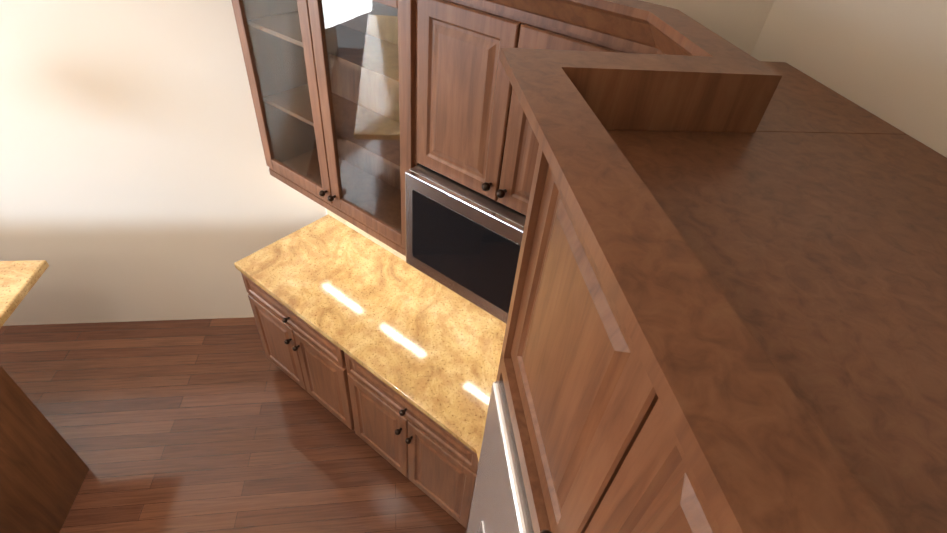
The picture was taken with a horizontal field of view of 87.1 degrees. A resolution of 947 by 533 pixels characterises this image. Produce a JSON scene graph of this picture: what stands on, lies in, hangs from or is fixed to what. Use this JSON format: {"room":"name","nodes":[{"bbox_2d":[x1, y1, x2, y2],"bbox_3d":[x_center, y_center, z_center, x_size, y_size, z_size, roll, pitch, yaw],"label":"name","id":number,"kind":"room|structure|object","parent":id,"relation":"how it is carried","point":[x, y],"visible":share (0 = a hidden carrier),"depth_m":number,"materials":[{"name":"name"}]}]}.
{"room":"kitchen","nodes":[
{"label":"kitchen","id":0,"kind":"room"},
{"bbox_2d":[0,317,466,532],"bbox_3d":[-3.205,1.815,1.800,8.010,0.050,4.470,-1,41,-8],"label":"floor","id":1,"kind":"structure","parent":0,"point":[221,425],"depth_m":2.91,"materials":[{"name":"brown wood"}]},
{"bbox_2d":[0,365,88,532],"bbox_3d":[-3.530,0.944,1.926,3.060,1.049,0.620,-1,41,-8],"label":"kitchen island","id":2,"kind":"object","parent":1,"relation":"on","point":[44,469],"visible":1,"depth_m":2.30,"materials":[{"name":"brown wood"}]},
{"bbox_2d":[0,260,48,327],"bbox_3d":[-3.500,0.384,1.741,3.090,0.040,1.130,-1,41,-8],"label":"countertop","id":3,"kind":"structure","parent":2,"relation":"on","point":[19,280],"depth_m":2.26,"materials":[{"name":"stone"}]},
{"bbox_2d":[241,273,348,426],"bbox_3d":[-0.804,0.375,3.043,0.840,0.888,0.631,30,46,25],"label":"base cabinet","id":4,"kind":"object","parent":1,"relation":"on","point":[294,346],"depth_m":2.79,"materials":[{"name":"brown wood"}]},
{"bbox_2d":[234,214,505,463],"bbox_3d":[-0.250,0.398,2.369,2.304,0.040,0.822,30,46,25],"label":"countertop","id":5,"kind":"structure","parent":4,"relation":"on","point":[428,346],"depth_m":2.49,"materials":[{"name":"beige stone"}]},
{"bbox_2d":[337,347,477,528],"bbox_3d":[-0.140,0.754,2.685,0.850,0.888,0.631,30,46,25],"label":"base cabinet","id":6,"kind":"object","parent":1,"relation":"on","point":[434,461],"depth_m":2.43,"materials":[{"name":"brown wood"}]},
{"bbox_2d":[467,381,533,532],"bbox_3d":[0.339,1.238,1.498,0.758,1.780,0.910,-1,41,-8],"label":"refrigerator","id":7,"kind":"object","parent":1,"relation":"on","point":[499,504],"visible":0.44,"depth_m":1.16,"materials":[{"name":"grey metal"}]},
{"bbox_2d":[496,130,946,532],"bbox_3d":[0.410,0.993,1.300,0.726,2.420,0.965,-1,41,-8],"label":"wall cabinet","id":8,"kind":"object","parent":1,"relation":"on","point":[822,258],"visible":0.77,"depth_m":0.63,"materials":[{"name":"brown wood"}]},
{"bbox_2d":[499,47,892,532],"bbox_3d":[0.143,0.024,0.453,0.080,0.100,1.037,-1,41,-8],"label":"crown molding","id":9,"kind":"structure","parent":8,"relation":"attached to","point":[761,454],"depth_m":0.35,"materials":[{"name":"brown wood"}]},
{"bbox_2d":[0,0,946,325],"bbox_3d":[-3.083,0.663,0.807,8.010,3.000,4.470,-1,41,-8],"label":"wall","id":10,"kind":"structure","parent":0,"point":[138,182],"depth_m":2.61,"materials":[{"name":"beige paint"}]},
{"bbox_2d":[231,0,406,255],"bbox_3d":[-0.518,-0.744,2.139,1.046,1.040,0.349,30,46,25],"label":"upper cabinet","id":11,"kind":"object","parent":10,"relation":"attached to","point":[361,107],"depth_m":2.19,"materials":[{"name":"brown wood"}]},
{"bbox_2d":[327,209,405,260],"bbox_3d":[-0.130,-0.065,2.545,1.928,0.448,0.011,30,46,25],"label":"backsplash","id":12,"kind":"structure","parent":10,"relation":"attached to","point":[370,237],"depth_m":2.93,"materials":[{"name":"tile"}]},
{"bbox_2d":[407,0,643,215],"bbox_3d":[0.189,-0.340,1.758,0.752,1.040,0.349,30,46,25],"label":"upper cabinet","id":13,"kind":"object","parent":10,"relation":"attached to","point":[467,123],"depth_m":1.54,"materials":[{"name":"brown wood"}]},
{"bbox_2d":[405,164,525,323],"bbox_3d":[0.133,-0.098,1.919,0.747,0.440,0.442,30,46,25],"label":"microwave","id":14,"kind":"object","parent":13,"relation":"in","point":[463,241],"visible":0.33,"depth_m":1.81,"materials":[{"name":"silver metal"}]},
{"bbox_2d":[459,0,782,132],"bbox_3d":[-0.157,-0.805,1.378,1.112,0.100,1.664,-1,41,-8],"label":"crown molding","id":15,"kind":"structure","parent":13,"relation":"attached to","point":[705,81],"depth_m":0.85,"materials":[{"name":"brown wood"}]},
{"bbox_2d":[756,61,906,134],"bbox_3d":[0.547,0.038,1.390,0.389,1.075,0.382,-1,41,-8],"label":"upper cabinet","id":16,"kind":"object","parent":10,"relation":"attached to","point":[800,101],"depth_m":0.98,"materials":[{"name":"brown wood"}]}
]}

